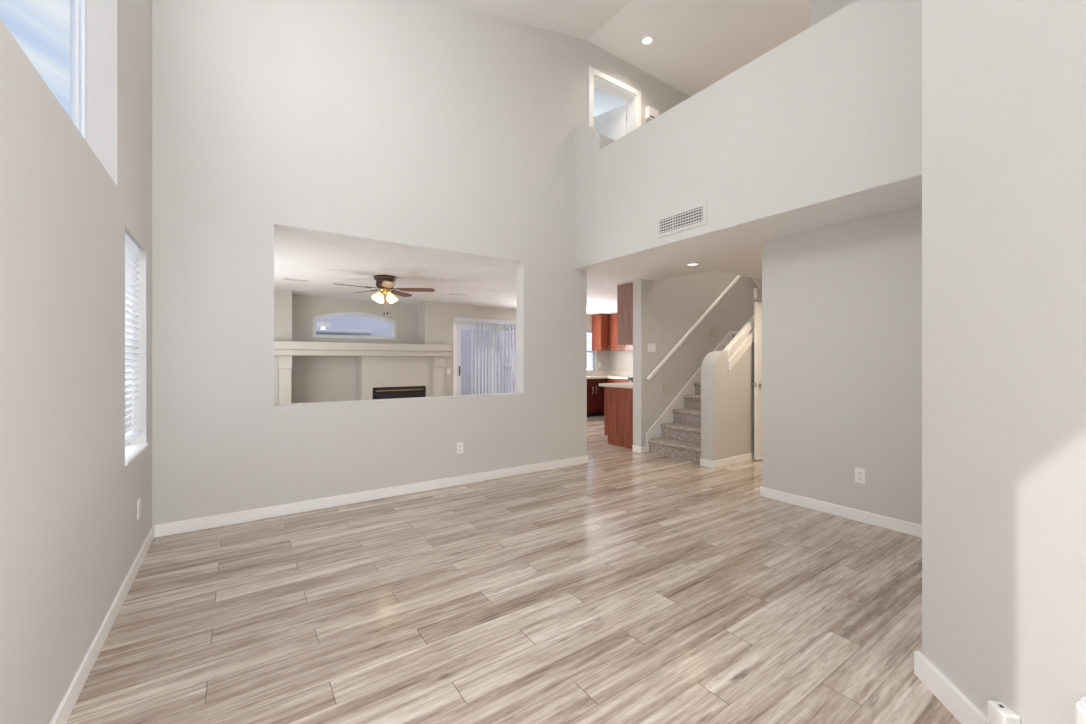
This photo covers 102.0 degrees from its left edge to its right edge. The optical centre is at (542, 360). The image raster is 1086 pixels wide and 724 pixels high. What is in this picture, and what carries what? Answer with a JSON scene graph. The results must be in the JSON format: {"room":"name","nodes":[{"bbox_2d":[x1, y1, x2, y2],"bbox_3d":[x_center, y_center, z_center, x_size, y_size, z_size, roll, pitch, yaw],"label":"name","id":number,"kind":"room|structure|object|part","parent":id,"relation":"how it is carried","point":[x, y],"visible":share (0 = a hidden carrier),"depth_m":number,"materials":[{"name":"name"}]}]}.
{"room":"living room","nodes":[
{"label":"living room","id":0,"kind":"room"},
{"bbox_2d":[0,0,151,723],"bbox_3d":[-2.526,-1.150,2.593,0.160,4.900,10.660,0,0,-35],"label":"wall","id":1,"kind":"structure","parent":0,"point":[71,533],"depth_m":1.66,"materials":[{"name":"beige paint"}]},
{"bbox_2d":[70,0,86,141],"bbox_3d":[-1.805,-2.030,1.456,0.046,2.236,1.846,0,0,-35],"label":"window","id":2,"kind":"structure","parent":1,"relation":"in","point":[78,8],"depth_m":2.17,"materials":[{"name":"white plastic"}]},
{"bbox_3d":[-1.812,-2.030,1.452,0.030,2.236,1.846,0,0,-35],"label":"frame","id":3,"kind":"part","parent":2,"relation":"part of","materials":[{"name":"white plastic"}]},
{"bbox_2d":[49,525,154,723],"bbox_3d":[-1.185,1.254,0.810,0.014,0.092,5.880,0,0,-35],"label":"baseboard","id":4,"kind":"structure","parent":1,"relation":"attached to","point":[65,707],"depth_m":1.92,"materials":[{"name":"white paint"}]},
{"bbox_2d":[125,233,141,444],"bbox_3d":[-2.568,-0.125,2.703,0.065,1.242,0.664,0,0,-35],"label":"window blind","id":5,"kind":"object","parent":1,"relation":"attached to","point":[133,253],"visible":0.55,"depth_m":2.81,"materials":[{"name":"white plastic"}]},
{"bbox_3d":[-2.700,-0.108,2.893,0.004,1.156,0.004,0,0,-35],"label":"ladder cord","id":6,"kind":"part","parent":5,"relation":"part of","materials":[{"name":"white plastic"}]},
{"bbox_3d":[-2.568,0.483,2.703,0.065,0.026,0.656,0,0,-35],"label":"rail","id":7,"kind":"part","parent":5,"relation":"part of","materials":[{"name":"white plastic"}]},
{"bbox_2d":[125,443,148,465],"bbox_3d":[-2.568,0.578,2.702,0.130,0.020,0.698,0,0,-35],"label":"trim","id":8,"kind":"structure","parent":1,"relation":"attached to","point":[132,451],"depth_m":2.77,"materials":[{"name":"white paint"}]},
{"bbox_2d":[137,498,139,519],"bbox_3d":[-2.547,0.933,2.773,0.010,0.120,0.074,0,0,-35],"label":"wall outlet","id":9,"kind":"object","parent":1,"relation":"attached to","point":[138,500],"visible":1,"depth_m":2.75,"materials":[{"name":"white plastic"}]},
{"bbox_2d":[274,290,291,403],"bbox_3d":[-4.669,0.080,6.917,1.240,2.440,0.150,0,0,-35],"label":"wall","id":10,"kind":"structure","parent":0,"point":[282,299],"depth_m":7.12,"materials":[{"name":"beige paint"}]},
{"bbox_2d":[292,295,416,343],"bbox_3d":[-3.503,0.080,8.308,2.500,2.440,0.150,0,0,-35],"label":"wall","id":11,"kind":"structure","parent":0,"point":[304,308],"depth_m":8.15,"materials":[{"name":"beige paint"}]},
{"bbox_2d":[313,312,395,338],"bbox_3d":[-3.514,-0.660,8.266,1.459,0.494,0.108,0,0,-35],"label":"window","id":12,"kind":"structure","parent":11,"relation":"in","point":[317,318],"depth_m":8.24,"materials":[{"name":"white plastic"}]},
{"bbox_2d":[417,303,421,343],"bbox_3d":[-2.431,0.080,8.850,0.160,2.440,0.480,0,0,-35],"label":"wall","id":13,"kind":"structure","parent":0,"point":[419,306],"depth_m":8.75,"materials":[{"name":"beige paint"}]},
{"bbox_2d":[152,0,758,525],"bbox_3d":[0.675,-1.395,5.771,8.720,5.390,0.160,0,0,-35],"label":"wall","id":14,"kind":"structure","parent":0,"point":[426,123],"depth_m":4.05,"materials":[{"name":"beige paint"}]},
{"bbox_2d":[155,455,587,537],"bbox_3d":[-1.139,1.254,4.409,4.160,0.092,0.014,0,0,-35],"label":"baseboard","id":15,"kind":"structure","parent":14,"relation":"attached to","point":[184,526],"depth_m":3.95,"materials":[{"name":"white paint"}]},
{"bbox_2d":[457,442,462,453],"bbox_3d":[-0.868,0.916,4.599,0.074,0.120,0.010,0,0,-35],"label":"wall outlet","id":16,"kind":"object","parent":14,"relation":"attached to","point":[459,444],"visible":1,"depth_m":4.60,"materials":[{"name":"white plastic"}]},
{"bbox_2d":[588,66,640,140],"bbox_3d":[0.712,-2.625,6.248,0.955,2.250,0.938,0,0,-35],"label":"window","id":17,"kind":"structure","parent":14,"relation":"in","point":[614,124],"depth_m":6.12,"materials":[{"name":"white paint"}]},
{"bbox_2d":[617,283,632,344],"bbox_3d":[1.962,-0.686,7.034,1.765,0.902,0.448,0,0,-35],"label":"upper cabinet","id":18,"kind":"object","parent":14,"relation":"attached to","point":[624,292],"visible":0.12,"depth_m":6.54,"materials":[{"name":"brown wood"}]},
{"bbox_2d":[632,445,640,452],"bbox_3d":[1.327,1.254,6.222,0.014,0.092,0.160,0,0,-35],"label":"baseboard","id":19,"kind":"structure","parent":14,"relation":"attached to","point":[637,449],"depth_m":6.22,"materials":[{"name":"white paint"}]},
{"bbox_2d":[641,446,646,452],"bbox_3d":[1.416,1.254,6.178,0.111,0.092,0.014,0,0,-35],"label":"baseboard","id":20,"kind":"structure","parent":14,"relation":"attached to","point":[644,448],"depth_m":6.18,"materials":[{"name":"white paint"}]},
{"bbox_2d":[645,106,658,120],"bbox_3d":[1.548,-3.482,6.235,0.215,0.165,0.072,0,0,-35],"label":"door chime","id":21,"kind":"object","parent":14,"relation":"attached to","point":[651,113],"visible":0.69,"depth_m":6.19,"materials":[{"name":"white plastic"}]},
{"bbox_2d":[648,343,655,351],"bbox_3d":[1.551,-0.182,6.274,0.166,0.120,0.010,0,0,-35],"label":"light switch","id":22,"kind":"object","parent":14,"relation":"attached to","point":[651,347],"visible":1,"depth_m":6.27,"materials":[{"name":"white plastic"}]},
{"bbox_2d":[660,382,670,393],"bbox_3d":[1.792,0.405,6.441,0.240,0.160,0.011,0,0,-35],"label":"wall plate","id":23,"kind":"object","parent":14,"relation":"attached to","point":[665,388],"visible":1,"depth_m":6.44,"materials":[{"name":"beige plastic"}]},
{"bbox_2d":[646,331,738,452],"bbox_3d":[2.449,0.405,6.895,2.403,1.790,0.012,0,0,-35],"label":"trim","id":24,"kind":"structure","parent":14,"relation":"attached to","point":[656,432],"depth_m":6.60,"materials":[{"name":"white paint"}]},
{"bbox_2d":[646,275,741,380],"bbox_3d":[2.542,-0.725,6.912,2.679,2.023,0.089,0,0,-35],"label":"handrail","id":25,"kind":"object","parent":14,"relation":"attached to","point":[658,367],"visible":0.78,"depth_m":6.67,"materials":[{"name":"white paint"}]},
{"bbox_2d":[707,327,716,336],"bbox_3d":[2.721,-0.460,7.084,0.260,0.140,0.011,0,0,-35],"label":"wall plate","id":26,"kind":"object","parent":14,"relation":"attached to","point":[710,331],"visible":1,"depth_m":7.07,"materials":[{"name":"beige plastic"}]},
{"bbox_2d":[66,416,960,723],"bbox_3d":[1.168,1.360,5.182,9.180,0.120,10.710,0,0,-35],"label":"floor","id":27,"kind":"structure","parent":0,"point":[623,585],"depth_m":2.27,"materials":[{"name":"grey wood"}]},
{"bbox_2d":[274,341,451,403],"bbox_3d":[-3.210,0.499,7.934,2.995,1.602,0.800,0,0,-35],"label":"fireplace","id":28,"kind":"object","parent":27,"relation":"on","point":[308,372],"visible":0.58,"depth_m":7.90,"materials":[{"name":"beige paint"}]},
{"bbox_3d":[-2.635,0.547,8.130,0.861,0.020,0.009,0,0,-35],"label":"firebox trim","id":29,"kind":"part","parent":28,"relation":"part of","materials":[{"name":"gold metal"}]},
{"bbox_3d":[-2.652,0.743,8.150,0.974,0.513,0.040,0,0,-35],"label":"firebox frame","id":30,"kind":"part","parent":28,"relation":"part of","materials":[{"name":"black metal"}]},
{"bbox_3d":[-2.651,0.745,8.157,0.846,0.350,0.006,0,0,-35],"label":"fire glass","id":31,"kind":"part","parent":28,"relation":"part of","materials":[{"name":"black glass"}]},
{"bbox_2d":[587,378,607,416],"bbox_3d":[0.851,0.861,10.249,1.270,0.879,0.653,0,0,-35],"label":"base cabinet","id":32,"kind":"object","parent":27,"relation":"on","point":[595,393],"visible":0.43,"depth_m":10.15,"materials":[{"name":"brown wood"}]},
{"bbox_3d":[0.989,0.485,10.001,0.415,0.120,0.020,0,0,-35],"label":"drawer","id":33,"kind":"part","parent":32,"relation":"part of","materials":[{"name":"brown wood"}]},
{"bbox_3d":[0.989,0.870,10.001,0.415,0.620,0.020,0,0,-35],"label":"door","id":34,"kind":"part","parent":32,"relation":"part of","materials":[{"name":"brown wood"}]},
{"bbox_3d":[1.339,0.870,10.243,0.415,0.620,0.020,0,0,-35],"label":"door","id":35,"kind":"part","parent":32,"relation":"part of","materials":[{"name":"brown wood"}]},
{"bbox_3d":[1.339,0.485,10.243,0.415,0.120,0.020,0,0,-35],"label":"drawer","id":36,"kind":"part","parent":32,"relation":"part of","materials":[{"name":"brown wood"}]},
{"bbox_2d":[587,375,632,378],"bbox_3d":[1.282,0.398,10.161,1.918,0.045,1.288,0,0,-35],"label":"countertop","id":37,"kind":"structure","parent":32,"relation":"on","point":[597,376],"depth_m":10.28,"materials":[{"name":"beige stone"}]},
{"bbox_2d":[608,378,627,382],"bbox_3d":[1.963,0.861,10.264,0.681,0.879,0.680,0,0,-35],"label":"base cabinet","id":38,"kind":"object","parent":27,"relation":"on","point":[609,379],"visible":0.02,"depth_m":10.13,"materials":[{"name":"brown wood"}]},
{"bbox_2d":[604,387,632,448],"bbox_3d":[2.049,0.856,7.273,2.150,0.888,0.742,0,0,-35],"label":"base cabinet","id":39,"kind":"object","parent":27,"relation":"on","point":[618,402],"visible":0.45,"depth_m":6.67,"materials":[{"name":"brown wood"}]},
{"bbox_2d":[599,382,632,388],"bbox_3d":[2.035,0.388,7.310,2.230,0.046,0.818,0,0,-35],"label":"countertop","id":40,"kind":"structure","parent":39,"relation":"on","point":[623,384],"depth_m":6.75,"materials":[{"name":"beige stone"}]},
{"bbox_2d":[648,334,736,462],"bbox_3d":[3.091,0.426,6.784,3.272,1.748,0.900,0,0,-35],"label":"staircase","id":41,"kind":"structure","parent":27,"relation":"on","point":[681,438],"depth_m":6.14,"materials":[{"name":"grey carpet"}]},
{"bbox_2d":[422,301,609,395],"bbox_3d":[-0.266,0.080,9.966,4.990,2.440,0.150,0,0,-35],"label":"wall","id":42,"kind":"structure","parent":0,"point":[437,318],"depth_m":8.78,"materials":[{"name":"beige paint"}]},
{"bbox_2d":[453,322,510,395],"bbox_3d":[-1.025,0.225,9.340,1.890,2.150,0.016,0,0,-35],"label":"trim","id":43,"kind":"structure","parent":42,"relation":"attached to","point":[454,323],"depth_m":8.81,"materials":[{"name":"white paint"}]},
{"bbox_2d":[453,317,515,394],"bbox_3d":[-0.966,0.207,9.282,1.920,2.125,0.139,0,0,-35],"label":"vertical blind","id":44,"kind":"object","parent":42,"relation":"attached to","point":[456,319],"visible":0.43,"depth_m":9.18,"materials":[{"name":"white plastic"}]},
{"bbox_2d":[456,322,513,394],"bbox_3d":[-1.073,0.261,9.409,1.748,2.079,0.128,0,0,-35],"label":"door","id":45,"kind":"structure","parent":42,"relation":"in","point":[459,325],"depth_m":8.95,"materials":[{"name":"white plastic"}]},
{"bbox_3d":[-1.388,0.270,9.171,0.839,1.978,0.040,0,0,-35],"label":"sash","id":46,"kind":"part","parent":45,"relation":"part of","materials":[{"name":"clear glass"}]},
{"bbox_2d":[587,330,594,370],"bbox_3d":[1.004,-0.240,10.810,0.720,1.012,0.050,0,0,-35],"label":"window blind","id":47,"kind":"object","parent":42,"relation":"attached to","point":[588,331],"visible":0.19,"depth_m":10.91,"materials":[{"name":"white plastic"}]},
{"bbox_2d":[592,314,609,350],"bbox_3d":[1.561,-0.688,10.917,0.598,0.885,0.363,0,0,-35],"label":"upper cabinet","id":48,"kind":"object","parent":42,"relation":"attached to","point":[600,322],"visible":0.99,"depth_m":10.74,"materials":[{"name":"brown wood"}]},
{"bbox_3d":[1.505,-0.688,10.711,0.260,0.875,0.020,0,0,-35],"label":"door","id":49,"kind":"part","parent":48,"relation":"part of","materials":[{"name":"brown wood"}]},
{"bbox_2d":[587,371,632,375],"bbox_3d":[1.282,0.322,10.161,1.917,0.104,1.288,0,0,-35],"label":"backsplash","id":50,"kind":"structure","parent":42,"relation":"attached to","point":[589,373],"depth_m":10.92,"materials":[{"name":"beige stone"}]},
{"bbox_2d":[274,174,921,314],"bbox_3d":[0.370,-1.212,6.034,8.520,0.155,8.300,0,0,-35],"label":"ceiling","id":51,"kind":"structure","parent":0,"point":[325,261],"depth_m":5.06,"materials":[{"name":"white paint"}]},
{"bbox_2d":[280,277,310,281],"bbox_3d":[-3.477,-1.136,6.180,0.360,0.008,0.200,0,0,-35],"label":"ceiling vent","id":52,"kind":"object","parent":51,"relation":"in","point":[281,278],"visible":1,"depth_m":6.16,"materials":[{"name":"white plastic"}]},
{"bbox_2d":[333,275,434,314],"bbox_3d":[-2.162,-0.876,5.945,1.252,0.527,1.261,0,0,-35],"label":"ceiling fan","id":53,"kind":"object","parent":51,"relation":"hanging from","point":[385,283],"visible":1,"depth_m":5.93,"materials":[{"name":"brown wood"}]},
{"bbox_3d":[-2.468,-0.968,5.692,0.464,0.034,0.135,0,0,-42],"label":"blade","id":54,"kind":"part","parent":53,"relation":"part of","materials":[{"name":"brown wood"}]},
{"bbox_3d":[-2.226,-0.854,5.869,0.126,0.143,0.124,0,0,-11],"label":"lamp shade","id":55,"kind":"part","parent":53,"relation":"part of","materials":[{"name":"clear glass"}]},
{"bbox_3d":[-1.972,-0.968,5.587,0.135,0.034,0.464,0,0,-24],"label":"blade","id":56,"kind":"part","parent":53,"relation":"part of","materials":[{"name":"brown wood"}]},
{"bbox_3d":[-2.035,-0.854,5.901,0.126,0.143,0.124,0,0,-8],"label":"lamp shade","id":57,"kind":"part","parent":53,"relation":"part of","materials":[{"name":"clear glass"}]},
{"bbox_3d":[-2.058,-0.968,6.404,0.135,0.034,0.464,0,0,12],"label":"blade","id":58,"kind":"part","parent":53,"relation":"part of","materials":[{"name":"brown wood"}]},
{"bbox_3d":[-1.718,-0.968,6.027,0.464,0.034,0.135,0,0,-6],"label":"blade","id":59,"kind":"part","parent":53,"relation":"part of","materials":[{"name":"brown wood"}]},
{"bbox_2d":[446,293,469,295],"bbox_3d":[-1.465,-1.136,7.561,0.360,0.008,0.200,0,0,-35],"label":"ceiling vent","id":60,"kind":"object","parent":51,"relation":"in","point":[457,294],"visible":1,"depth_m":7.55,"materials":[{"name":"white plastic"}]},
{"bbox_2d":[684,262,700,265],"bbox_3d":[1.767,-1.135,5.195,0.184,0.010,0.184,0,0,-35],"label":"recessed light","id":61,"kind":"object","parent":51,"relation":"in","point":[691,263],"visible":1,"depth_m":5.18,"materials":[{"name":"white glass"}]},
{"bbox_2d":[594,87,626,116],"bbox_3d":[0.497,-4.050,7.362,2.600,0.100,2.660,0,0,-35],"label":"ceiling","id":62,"kind":"structure","parent":0,"point":[604,102],"depth_m":6.82,"materials":[{"name":"white paint"}]},
{"bbox_2d":[610,350,632,371],"bbox_3d":[2.856,0.080,9.708,0.150,2.440,3.830,0,0,-35],"label":"wall","id":63,"kind":"structure","parent":0,"point":[619,360],"depth_m":10.89,"materials":[{"name":"beige paint"}]},
{"bbox_2d":[610,314,632,350],"bbox_3d":[2.240,-0.688,10.145,0.361,0.885,1.730,0,0,-35],"label":"upper cabinet","id":64,"kind":"object","parent":63,"relation":"attached to","point":[613,317],"visible":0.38,"depth_m":10.64,"materials":[{"name":"brown wood"}]},
{"bbox_3d":[1.761,-0.688,10.598,0.020,0.875,0.420,0,0,-35],"label":"door","id":65,"kind":"part","parent":64,"relation":"part of","materials":[{"name":"brown wood"}]},
{"bbox_3d":[2.006,-0.688,10.244,0.020,0.875,0.420,0,0,-35],"label":"door","id":66,"kind":"part","parent":64,"relation":"part of","materials":[{"name":"brown wood"}]},
{"bbox_2d":[436,0,809,96],"bbox_3d":[2.369,-3.688,3.271,8.980,1.064,6.200,0,0,-35],"label":"ceiling","id":67,"kind":"structure","parent":0,"point":[697,44],"depth_m":5.33,"materials":[{"name":"paint"}]},
{"bbox_2d":[640,35,654,45],"bbox_3d":[1.324,-4.065,5.588,0.184,0.010,0.184,0,0,-35],"label":"recessed light","id":68,"kind":"object","parent":67,"relation":"in","point":[646,40],"visible":1,"depth_m":5.58,"materials":[{"name":"white paint"}]},
{"bbox_2d":[701,342,753,460],"bbox_3d":[2.678,0.252,5.838,1.650,2.095,0.180,0,0,-35],"label":"wall","id":69,"kind":"structure","parent":0,"point":[727,398],"depth_m":5.46,"materials":[{"name":"beige paint"}]},
{"bbox_2d":[700,458,712,468],"bbox_3d":[1.994,1.254,5.364,0.014,0.092,0.180,0,0,-35],"label":"baseboard","id":70,"kind":"structure","parent":69,"relation":"attached to","point":[703,462],"depth_m":5.36,"materials":[{"name":"white paint"}]},
{"bbox_2d":[713,452,753,468],"bbox_3d":[2.419,1.254,5.541,0.914,0.092,0.014,0,0,-35],"label":"baseboard","id":71,"kind":"structure","parent":69,"relation":"attached to","point":[750,456],"depth_m":5.50,"materials":[{"name":"white paint"}]},
{"bbox_2d":[723,315,753,356],"bbox_3d":[2.811,-0.530,5.867,1.298,0.982,0.077,0,0,-35],"label":"handrail","id":72,"kind":"object","parent":69,"relation":"attached to","point":[749,325],"visible":0.41,"depth_m":5.64,"materials":[{"name":"white paint"}]},
{"bbox_2d":[727,329,753,371],"bbox_3d":[2.806,-0.392,5.917,1.349,1.059,0.197,0,0,-35],"label":"trim","id":73,"kind":"structure","parent":69,"relation":"attached to","point":[748,339],"depth_m":5.61,"materials":[{"name":"white paint"}]},
{"bbox_2d":[575,0,921,268],"bbox_3d":[1.496,-2.025,4.004,0.130,1.761,3.680,0,0,-35],"label":"wall","id":74,"kind":"structure","parent":0,"point":[833,110],"depth_m":3.43,"materials":[{"name":"beige paint"}]},
{"bbox_2d":[657,200,706,237],"bbox_3d":[1.304,-1.327,4.163,0.007,0.210,0.570,0,0,-35],"label":"air vent","id":75,"kind":"object","parent":74,"relation":"in","point":[695,215],"visible":1,"depth_m":4.14,"materials":[{"name":"white metal"}]},
{"bbox_2d":[752,302,761,459],"bbox_3d":[3.061,0.264,5.905,0.762,2.048,0.168,0,0,-35],"label":"door","id":76,"kind":"structure","parent":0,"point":[757,383],"depth_m":5.69,"materials":[{"name":"white paint"}]},
{"bbox_2d":[752,278,761,301],"bbox_3d":[3.090,-0.970,6.226,0.530,0.340,0.013,0,0,-35],"label":"wall","id":77,"kind":"structure","parent":0,"point":[758,282],"depth_m":6.19,"materials":[{"name":"paint"}]},
{"bbox_2d":[754,288,761,299],"bbox_3d":[3.019,-0.925,6.140,0.205,0.150,0.048,0,0,-35],"label":"door chime","id":78,"kind":"object","parent":77,"relation":"attached to","point":[757,292],"visible":0.76,"depth_m":6.09,"materials":[{"name":"white plastic"}]},
{"bbox_2d":[810,0,855,26],"bbox_3d":[3.089,-2.790,3.751,0.150,2.580,1.450,0,0,-35],"label":"wall","id":79,"kind":"structure","parent":0,"point":[820,10],"depth_m":4.21,"materials":[{"name":"beige paint"}]},
{"bbox_2d":[762,205,921,524],"bbox_3d":[2.636,0.080,3.571,0.150,2.440,1.670,0,0,-35],"label":"wall","id":80,"kind":"structure","parent":0,"point":[842,303],"depth_m":3.63,"materials":[{"name":"beige paint"}]},
{"bbox_2d":[760,486,921,537],"bbox_3d":[2.564,1.254,3.530,0.014,0.092,1.684,0,0,-35],"label":"baseboard","id":81,"kind":"structure","parent":80,"relation":"attached to","point":[909,528],"depth_m":3.62,"materials":[{"name":"white paint"}]},
{"bbox_2d":[855,467,865,483],"bbox_3d":[2.557,0.929,3.544,0.010,0.120,0.074,0,0,-35],"label":"wall outlet","id":82,"kind":"object","parent":80,"relation":"attached to","point":[860,474],"visible":1,"depth_m":3.54,"materials":[{"name":"white plastic"}]},
{"bbox_2d":[922,0,1085,723],"bbox_3d":[2.455,-1.395,1.615,3.925,5.390,1.340,0,0,-35],"label":"wall","id":83,"kind":"structure","parent":0,"point":[1004,81],"depth_m":1.41,"materials":[{"name":"beige paint"}]},
{"bbox_2d":[914,651,987,723],"bbox_3d":[1.383,1.254,0.891,0.023,0.092,1.916,0,0,10],"label":"baseboard","id":84,"kind":"structure","parent":83,"relation":"attached to","point":[949,695],"depth_m":1.65,"materials":[{"name":"white paint"}]},
{"bbox_2d":[988,700,1019,723],"bbox_3d":[1.463,1.155,1.397,0.045,0.101,0.069,0,0,10],"label":"plug","id":85,"kind":"object","parent":83,"relation":"attached to","point":[999,712],"visible":1,"depth_m":1.39,"materials":[{"name":"white plastic"}]},
{"bbox_2d":[1076,697,1085,723],"bbox_3d":[1.406,0.942,1.116,0.058,0.117,0.110,0,0,10],"label":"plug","id":86,"kind":"object","parent":83,"relation":"attached to","point":[1080,705],"visible":1,"depth_m":1.13,"materials":[{"name":"white plastic"}]},
{"label":"outside","id":87,"kind":"structure","parent":0,"visible":0},
{"bbox_3d":[-4.270,1.515,6.166,60.000,0.170,65.000,0,0,-35],"label":"ground","id":88,"kind":"structure","parent":87,"visible":0},
{"bbox_2d":[316,315,490,336],"bbox_3d":[-13.388,-1.435,16.698,25.000,5.730,9.300,0,0,-35],"label":"sky","id":89,"kind":"structure","parent":88,"relation":"on","point":[348,324],"depth_m":15.89,"materials":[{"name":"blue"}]},
{"bbox_2d":[461,330,513,394],"bbox_3d":[-6.580,0.240,8.641,15.020,2.380,3.700,0,0,-35],"label":"wall","id":90,"kind":"structure","parent":88,"relation":"on","point":[465,334],"depth_m":13.65,"materials":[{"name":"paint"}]},
{"bbox_3d":[-7.659,0.240,10.023,14.820,2.380,0.200,0,0,-35],"label":"wall panel","id":91,"kind":"part","parent":90,"relation":"part of","materials":[{"name":"grey fabric"}]},
{"bbox_3d":[-0.488,0.240,12.860,0.200,2.380,3.700,0,0,-35],"label":"wall panel","id":92,"kind":"part","parent":90,"relation":"part of","materials":[{"name":"grey fabric"}]}
]}

